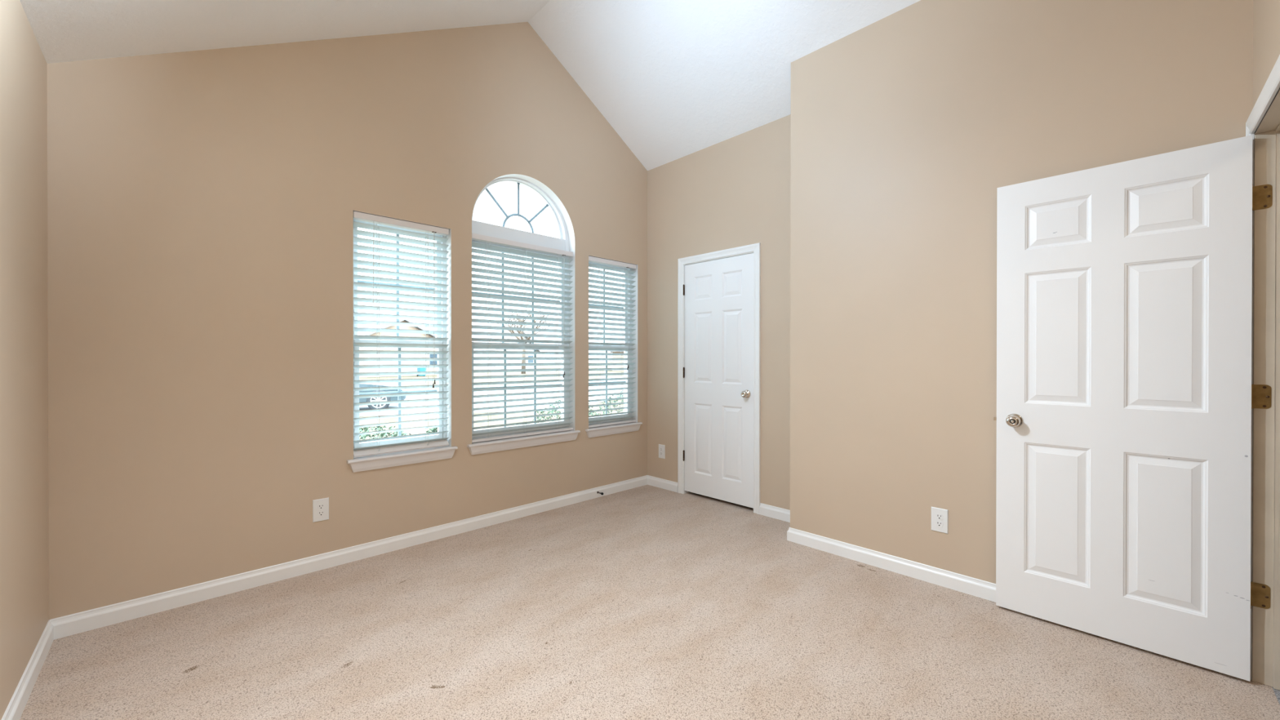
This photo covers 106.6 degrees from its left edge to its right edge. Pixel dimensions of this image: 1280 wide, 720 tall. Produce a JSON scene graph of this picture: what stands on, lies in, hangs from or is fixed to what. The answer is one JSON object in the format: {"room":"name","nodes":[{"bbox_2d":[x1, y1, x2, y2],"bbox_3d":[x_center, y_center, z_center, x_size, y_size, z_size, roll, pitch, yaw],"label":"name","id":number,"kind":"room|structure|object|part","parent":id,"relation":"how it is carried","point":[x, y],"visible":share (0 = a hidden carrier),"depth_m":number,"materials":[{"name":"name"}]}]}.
{"room":"empty bedroom","nodes":[
{"label":"empty bedroom","id":0,"kind":"room"},
{"bbox_2d":[0,0,48,719],"bbox_3d":[-1.290,-0.018,0.699,0.100,2.484,3.656,0,0,-44],"label":"wall","id":1,"kind":"structure","parent":0,"point":[24,287],"depth_m":1.70,"materials":[{"name":"beige paint"}]},
{"bbox_2d":[1,619,53,719],"bbox_3d":[-1.285,1.160,0.779,0.014,0.086,3.556,0,0,-44],"label":"baseboard","id":2,"kind":"structure","parent":1,"relation":"attached to","point":[14,711],"depth_m":1.73,"materials":[{"name":"white paint"}]},
{"bbox_2d":[47,22,647,619],"bbox_3d":[-1.289,-0.700,3.372,3.839,3.830,0.170,0,0,-44],"label":"wall","id":3,"kind":"structure","parent":0,"point":[202,204],"depth_m":2.56,"materials":[{"name":"beige paint"}]},
{"bbox_2d":[312,497,328,522],"bbox_3d":[-1.825,0.858,2.730,0.079,0.127,0.008,0,0,-44],"label":"electrical outlet","id":4,"kind":"object","parent":3,"relation":"attached to","point":[320,506],"visible":1,"depth_m":2.73,"materials":[{"name":"white plastic"}]},
{"bbox_2d":[317,511,324,515],"bbox_3d":[-1.823,0.877,2.728,0.034,0.028,0.003,0,0,-44],"label":"receptacle","id":5,"kind":"object","parent":4,"relation":"attached to","point":[319,513],"depth_m":2.73,"materials":[{"name":"white plastic"}]},
{"bbox_2d":[317,503,324,509],"bbox_3d":[-1.823,0.838,2.728,0.034,0.028,0.003,0,0,-44],"label":"receptacle","id":6,"kind":"object","parent":4,"relation":"attached to","point":[320,506],"depth_m":2.73,"materials":[{"name":"white plastic"}]},
{"bbox_2d":[50,475,647,639],"bbox_3d":[-1.226,1.152,3.312,3.639,0.086,0.014,0,0,-44],"label":"baseboard","id":7,"kind":"structure","parent":3,"relation":"attached to","point":[93,619],"depth_m":2.64,"materials":[{"name":"white paint"}]},
{"bbox_2d":[346,219,457,472],"bbox_3d":[-1.548,-0.113,3.098,0.656,1.563,0.204,0,0,-44],"label":"window","id":8,"kind":"structure","parent":3,"relation":"in","point":[397,459],"depth_m":3.11,"materials":[{"name":"white plastic"}]},
{"bbox_2d":[357,234,433,336],"bbox_3d":[-1.597,-0.484,3.147,0.485,0.709,0.006,0,0,-44],"label":"grille","id":9,"kind":"object","parent":8,"relation":"attached to","point":[397,249],"depth_m":3.14,"materials":[{"name":"grey"}]},
{"bbox_3d":[-1.591,-0.485,3.145,0.545,0.778,0.030,0,0,-44],"label":"sash","id":10,"kind":"part","parent":8,"relation":"part of","materials":[{"name":"white plastic"}]},
{"bbox_2d":[359,347,437,435],"bbox_3d":[-1.575,0.216,3.126,0.485,0.593,0.006,0,0,-44],"label":"grille","id":11,"kind":"object","parent":8,"relation":"attached to","point":[398,391],"depth_m":3.12,"materials":[{"name":"grey plastic"}]},
{"bbox_3d":[-1.567,0.220,3.122,0.545,0.703,0.030,0,0,-44],"label":"sash","id":12,"kind":"part","parent":8,"relation":"part of","materials":[{"name":"white plastic"}]},
{"bbox_2d":[353,211,448,457],"bbox_3d":[-1.521,-0.152,3.069,0.574,1.476,0.066,0,0,-44],"label":"window blind","id":13,"kind":"object","parent":8,"relation":"attached to","point":[431,443],"visible":0.93,"depth_m":3.05,"materials":[{"name":"white plastic"}]},
{"bbox_3d":[-1.631,-0.596,2.922,0.003,0.508,0.008,0,0,9],"label":"tilt cord","id":14,"kind":"part","parent":13,"relation":"part of","materials":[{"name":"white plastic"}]},
{"bbox_3d":[-1.633,-0.142,2.970,0.008,1.421,0.050,0,0,-44],"label":"ladder cord","id":15,"kind":"part","parent":13,"relation":"part of","materials":[{"name":"white fabric"}]},
{"bbox_3d":[-1.521,0.566,3.070,0.571,0.042,0.048,0,0,-44],"label":"rail","id":16,"kind":"part","parent":13,"relation":"part of","materials":[{"name":"white plastic"}]},
{"bbox_3d":[-1.422,-0.143,3.175,0.008,1.421,0.050,0,0,-44],"label":"ladder cord","id":17,"kind":"part","parent":13,"relation":"part of","materials":[{"name":"white fabric"}]},
{"bbox_3d":[-1.372,-0.346,3.177,0.011,1.010,0.005,0,0,-44],"label":"lift cord","id":18,"kind":"part","parent":13,"relation":"part of","materials":[{"name":"white fabric"}]},
{"bbox_2d":[466,177,580,454],"bbox_3d":[-0.912,-0.373,3.718,0.962,2.080,0.204,0,0,-44],"label":"window","id":19,"kind":"structure","parent":3,"relation":"in","point":[562,242],"depth_m":3.76,"materials":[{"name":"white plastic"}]},
{"bbox_2d":[471,252,559,343],"bbox_3d":[-0.962,-0.478,3.768,0.791,0.695,0.006,0,0,-44],"label":"grille","id":20,"kind":"object","parent":19,"relation":"attached to","point":[503,270],"depth_m":3.76,"materials":[{"name":"grey"}]},
{"bbox_2d":[485,182,548,232],"bbox_3d":[-0.959,-1.207,3.768,0.561,0.388,0.007,0,0,-44],"label":"grille","id":21,"kind":"object","parent":19,"relation":"attached to","point":[545,201],"depth_m":3.79,"materials":[{"name":"grey"}]},
{"bbox_3d":[-0.956,-0.480,3.766,0.851,0.764,0.030,0,0,-44],"label":"sash","id":22,"kind":"part","parent":19,"relation":"part of","materials":[{"name":"white plastic"}]},
{"bbox_2d":[473,349,562,426],"bbox_3d":[-0.939,0.215,3.747,0.791,0.593,0.006,0,0,-44],"label":"grille","id":23,"kind":"object","parent":19,"relation":"attached to","point":[535,424],"depth_m":3.83,"materials":[{"name":"grey plastic"}]},
{"bbox_3d":[-0.931,0.218,3.743,0.851,0.703,0.030,0,0,-44],"label":"sash","id":24,"kind":"part","parent":19,"relation":"part of","materials":[{"name":"white plastic"}]},
{"bbox_3d":[-0.951,-0.145,3.762,0.895,1.475,0.088,0,0,-44],"label":"frame","id":25,"kind":"part","parent":19,"relation":"part of","materials":[{"name":"white plastic"}]},
{"bbox_3d":[-0.951,-1.145,3.760,0.895,0.538,0.085,0,0,-44],"label":"arch frame","id":26,"kind":"part","parent":19,"relation":"part of","materials":[{"name":"white plastic"}]},
{"bbox_2d":[471,232,573,442],"bbox_3d":[-0.885,-0.156,3.690,0.880,1.482,0.066,0,0,-44],"label":"window blind","id":27,"kind":"object","parent":19,"relation":"attached to","point":[475,237],"visible":0.91,"depth_m":3.66,"materials":[{"name":"white plastic"}]},
{"bbox_3d":[-1.106,-0.603,3.435,0.003,0.508,0.008,0,0,9],"label":"tilt cord","id":28,"kind":"part","parent":27,"relation":"part of","materials":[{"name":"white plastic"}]},
{"bbox_3d":[-1.104,-0.146,3.486,0.008,1.426,0.050,0,0,-44],"label":"ladder cord","id":29,"kind":"part","parent":27,"relation":"part of","materials":[{"name":"white fabric"}]},
{"bbox_3d":[-0.889,0.575,3.699,0.877,0.018,0.050,0,0,-44],"label":"rail","id":30,"kind":"part","parent":27,"relation":"part of","materials":[{"name":"white plastic"}]},
{"bbox_3d":[-0.893,-0.147,3.693,0.008,1.426,0.050,0,0,-44],"label":"ladder cord","id":31,"kind":"part","parent":27,"relation":"part of","materials":[{"name":"white fabric"}]},
{"bbox_3d":[-0.680,-0.147,3.901,0.008,1.426,0.050,0,0,-44],"label":"ladder cord","id":32,"kind":"part","parent":27,"relation":"part of","materials":[{"name":"white fabric"}]},
{"bbox_3d":[-0.623,-0.370,3.909,0.011,0.978,0.005,0,0,-44],"label":"lift cord","id":33,"kind":"part","parent":27,"relation":"part of","materials":[{"name":"white fabric"}]},
{"bbox_2d":[585,262,642,437],"bbox_3d":[-0.280,-0.117,4.337,0.652,1.563,0.204,0,0,-44],"label":"window","id":34,"kind":"structure","parent":3,"relation":"in","point":[593,432],"depth_m":4.41,"materials":[{"name":"white plastic"}]},
{"bbox_2d":[588,269,623,342],"bbox_3d":[-0.330,-0.487,4.386,0.481,0.709,0.006,0,0,-44],"label":"grille","id":35,"kind":"object","parent":34,"relation":"attached to","point":[593,304],"depth_m":4.39,"materials":[{"name":"grey"}]},
{"bbox_2d":[588,351,626,413],"bbox_3d":[-0.307,0.213,4.365,0.481,0.593,0.006,0,0,-44],"label":"grille","id":36,"kind":"object","parent":34,"relation":"attached to","point":[606,382],"depth_m":4.36,"materials":[{"name":"grey plastic"}]},
{"bbox_3d":[-0.323,-0.488,4.384,0.541,0.778,0.030,0,0,-44],"label":"sash","id":37,"kind":"part","parent":34,"relation":"part of","materials":[{"name":"white plastic"}]},
{"bbox_3d":[-0.299,0.216,4.361,0.541,0.703,0.030,0,0,-44],"label":"sash","id":38,"kind":"part","parent":34,"relation":"part of","materials":[{"name":"white plastic"}]},
{"bbox_3d":[-0.318,-0.154,4.380,0.585,1.489,0.088,0,0,-44],"label":"frame","id":39,"kind":"part","parent":34,"relation":"part of","materials":[{"name":"white plastic"}]},
{"bbox_2d":[588,256,635,427],"bbox_3d":[-0.253,-0.155,4.308,0.570,1.476,0.066,0,0,-44],"label":"window blind","id":40,"kind":"object","parent":34,"relation":"attached to","point":[594,260],"visible":0.92,"depth_m":4.30,"materials":[{"name":"white plastic"}]},
{"bbox_3d":[-0.368,-0.145,4.205,0.008,1.421,0.050,0,0,-44],"label":"ladder cord","id":41,"kind":"part","parent":40,"relation":"part of","materials":[{"name":"white fabric"}]},
{"bbox_3d":[-0.257,0.574,4.316,0.567,0.018,0.050,0,0,-44],"label":"rail","id":42,"kind":"part","parent":40,"relation":"part of","materials":[{"name":"white plastic"}]},
{"bbox_3d":[-0.163,-0.146,4.405,0.008,1.421,0.050,0,0,-44],"label":"ladder cord","id":43,"kind":"part","parent":40,"relation":"part of","materials":[{"name":"white fabric"}]},
{"bbox_3d":[-0.111,-0.396,4.408,0.011,0.918,0.005,0,0,-44],"label":"lift cord","id":44,"kind":"part","parent":40,"relation":"part of","materials":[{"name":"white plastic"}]},
{"bbox_2d":[19,0,920,170],"bbox_3d":[0.084,-2.029,2.034,3.939,1.642,3.696,0,0,-44],"label":"ceiling","id":45,"kind":"structure","parent":0,"point":[673,79],"depth_m":3.16,"materials":[{"name":"white paint"}]},
{"bbox_2d":[19,484,1279,719],"bbox_3d":[0.271,1.199,2.281,4.439,0.001,3.621,0,0,-44],"label":"floor","id":46,"kind":"structure","parent":0,"point":[646,602],"depth_m":2.00,"materials":[{"name":"beige carpet"}]},
{"bbox_2d":[647,114,791,510],"bbox_3d":[0.692,-0.299,4.027,0.110,3.027,1.663,0,0,-44],"label":"wall","id":47,"kind":"structure","parent":0,"point":[734,192],"depth_m":3.93,"materials":[{"name":"beige paint"}]},
{"bbox_2d":[658,444,665,458],"bbox_3d":[0.201,0.853,4.449,0.008,0.127,0.079,0,0,-44],"label":"electrical outlet","id":48,"kind":"object","parent":47,"relation":"attached to","point":[661,447],"visible":1,"depth_m":4.44,"materials":[{"name":"white plastic"}]},
{"bbox_2d":[647,475,677,492],"bbox_3d":[0.203,1.149,4.442,0.014,0.086,0.394,0,0,-44],"label":"baseboard","id":49,"kind":"structure","parent":47,"relation":"attached to","point":[662,483],"depth_m":4.43,"materials":[{"name":"white paint"}]},
{"bbox_2d":[683,253,753,508],"bbox_3d":[0.636,0.162,3.997,0.093,2.006,0.723,0,0,-44],"label":"door","id":50,"kind":"structure","parent":47,"relation":"in","point":[718,369],"depth_m":3.98,"materials":[{"name":"white paint"}]},
{"bbox_3d":[0.826,0.270,3.769,0.046,0.053,0.053,0,0,-44],"label":"knob","id":51,"kind":"part","parent":50,"relation":"part of","materials":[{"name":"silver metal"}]},
{"bbox_2d":[677,242,760,514],"bbox_3d":[0.676,0.143,4.033,0.127,2.102,0.836,0,0,-44],"label":"door frame","id":52,"kind":"structure","parent":47,"relation":"attached to","point":[755,248],"depth_m":4.01,"materials":[{"name":"white paint"}]},
{"bbox_2d":[790,0,1253,583],"bbox_3d":[1.847,-0.373,2.600,0.432,3.185,1.993,0,0,-44],"label":"wall","id":53,"kind":"structure","parent":0,"point":[907,126],"depth_m":2.56,"materials":[{"name":"beige paint"}]},
{"bbox_2d":[759,502,995,602],"bbox_3d":[1.621,1.155,2.753,0.346,0.086,2.320,0,0,-44],"label":"baseboard","id":54,"kind":"structure","parent":53,"relation":"attached to","point":[978,588],"depth_m":2.72,"materials":[{"name":"white paint"}]},
{"bbox_2d":[931,506,948,533],"bbox_3d":[1.597,0.855,2.545,0.008,0.127,0.079,0,0,-44],"label":"electrical outlet","id":55,"kind":"object","parent":53,"relation":"attached to","point":[940,517],"visible":1,"depth_m":2.54,"materials":[{"name":"white plastic"}]},
{"bbox_2d":[935,520,942,527],"bbox_3d":[1.595,0.874,2.543,0.003,0.028,0.034,0,0,-44],"label":"receptacle","id":56,"kind":"object","parent":55,"relation":"attached to","point":[938,523],"depth_m":2.54,"materials":[{"name":"white plastic"}]},
{"bbox_2d":[935,513,942,519],"bbox_3d":[1.595,0.835,2.543,0.003,0.028,0.034,0,0,-44],"label":"receptacle","id":57,"kind":"object","parent":55,"relation":"attached to","point":[938,516],"depth_m":2.54,"materials":[{"name":"white plastic"}]},
{"bbox_2d":[1252,0,1279,557],"bbox_3d":[1.295,-0.690,0.726,3.839,3.830,0.115,0,0,-44],"label":"wall","id":58,"kind":"structure","parent":0,"point":[1266,13],"depth_m":1.66,"materials":[{"name":"beige paint"}]},
{"bbox_2d":[993,135,1272,681],"bbox_3d":[1.999,0.179,2.016,0.825,2.018,0.096,0,0,45],"label":"door","id":59,"kind":"structure","parent":58,"relation":"in","point":[1126,396],"depth_m":1.98,"materials":[{"name":"white paint"}]},
{"bbox_3d":[1.747,0.286,2.234,0.046,0.053,0.053,0,0,-44],"label":"knob","id":60,"kind":"part","parent":59,"relation":"part of","materials":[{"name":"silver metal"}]},
{"bbox_2d":[1245,54,1279,690],"bbox_3d":[2.033,0.149,1.462,0.894,2.107,0.132,0,0,-44],"label":"door frame","id":61,"kind":"structure","parent":58,"relation":"attached to","point":[1264,668],"depth_m":1.76,"materials":[{"name":"white paint"}]},
{"bbox_2d":[1271,686,1279,704],"bbox_3d":[2.319,1.206,0.674,2.655,0.001,1.570,0,0,-44],"label":"floor","id":62,"kind":"structure","parent":0,"point":[1277,692],"depth_m":1.72,"materials":[{"name":"grey carpet"}]},
{"label":"outside","id":63,"kind":"structure","parent":0,"visible":0},
{"bbox_2d":[359,362,623,439],"bbox_3d":[-28.484,1.401,86.406,200.000,0.001,156.580,0,0,-44],"label":"lawn","id":64,"kind":"structure","parent":63,"point":[476,374],"depth_m":17.81,"materials":[{"name":"green plant"}]},
{"bbox_2d":[359,425,410,439],"bbox_3d":[-4.335,1.358,7.799,1.511,0.621,1.091,0,0,-44],"label":"bush","id":65,"kind":"object","parent":64,"relation":"on","point":[366,428],"visible":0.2,"depth_m":7.81,"materials":[{"name":"green plant"}]},
{"bbox_2d":[357,318,437,377],"bbox_3d":[-26.296,-1.225,47.505,9.800,5.500,11.800,0,0,31],"label":"house","id":66,"kind":"structure","parent":64,"relation":"on","point":[363,326],"depth_m":44.58,"materials":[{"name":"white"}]},
{"bbox_3d":[-20.594,-0.025,48.221,0.040,1.160,1.510,0,0,31],"label":"pane","id":67,"kind":"part","parent":66,"relation":"part of","materials":[{"name":"blue glass"}]},
{"bbox_2d":[416,367,426,376],"bbox_3d":[-20.410,0.986,44.653,0.700,1.098,0.837,0,0,-44],"label":"trash bin","id":68,"kind":"object","parent":64,"relation":"on","point":[418,369],"visible":0.41,"depth_m":44.42,"materials":[{"name":"teal plastic"}]},
{"bbox_2d":[426,427,437,432],"bbox_3d":[-3.633,1.421,8.901,1.002,0.486,0.917,0,0,-44],"label":"bush","id":69,"kind":"object","parent":64,"relation":"on","point":[433,429],"visible":0.03,"depth_m":8.74,"materials":[{"name":"green plant"}]},
{"bbox_2d":[471,326,540,369],"bbox_3d":[-23.717,-1.861,75.224,10.800,6.600,12.800,0,0,17],"label":"house","id":70,"kind":"structure","parent":64,"relation":"on","point":[495,367],"depth_m":71.71,"materials":[{"name":"white"}]},
{"bbox_3d":[-17.795,-0.116,77.495,0.040,1.160,1.660,0,0,17],"label":"pane","id":71,"kind":"part","parent":70,"relation":"part of","materials":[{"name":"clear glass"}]},
{"bbox_2d":[497,303,554,373],"bbox_3d":[-12.509,-2.380,52.524,6.380,7.804,6.547,0,0,-1],"label":"bare tree","id":72,"kind":"object","parent":64,"relation":"on","point":[528,314],"visible":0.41,"depth_m":52.30,"materials":[{"name":"brown plant"}]},
{"bbox_2d":[532,400,600,422],"bbox_3d":[-1.588,1.252,10.482,1.905,0.818,1.388,0,0,-44],"label":"bush","id":73,"kind":"object","parent":64,"relation":"on","point":[550,411],"visible":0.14,"depth_m":10.31,"materials":[{"name":"green plant"}]},
{"bbox_2d":[595,390,623,414],"bbox_3d":[-0.268,1.189,12.165,1.987,0.932,1.592,0,0,-44],"label":"bush","id":74,"kind":"object","parent":64,"relation":"on","point":[622,391],"visible":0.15,"depth_m":12.01,"materials":[{"name":"green plant"}]},
{"bbox_2d":[609,331,623,371],"bbox_3d":[0.561,-1.332,69.000,9.800,5.600,10.800,0,0,-3],"label":"house","id":75,"kind":"structure","parent":64,"relation":"on","point":[611,336],"depth_m":63.84,"materials":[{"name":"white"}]},
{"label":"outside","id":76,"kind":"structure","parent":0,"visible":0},
{"bbox_2d":[359,376,623,416],"bbox_3d":[-9.430,1.574,31.124,90.000,0.001,32.300,0,0,-44],"label":"street","id":77,"kind":"structure","parent":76,"point":[526,390],"depth_m":19.07,"materials":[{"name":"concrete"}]},
{"bbox_2d":[359,382,407,408],"bbox_3d":[-9.928,0.909,15.298,4.365,1.450,1.794,0,0,-28],"label":"parked car","id":78,"kind":"object","parent":77,"relation":"on","point":[365,384],"visible":0.2,"depth_m":15.19,"materials":[{"name":"grey paint"}]}
]}

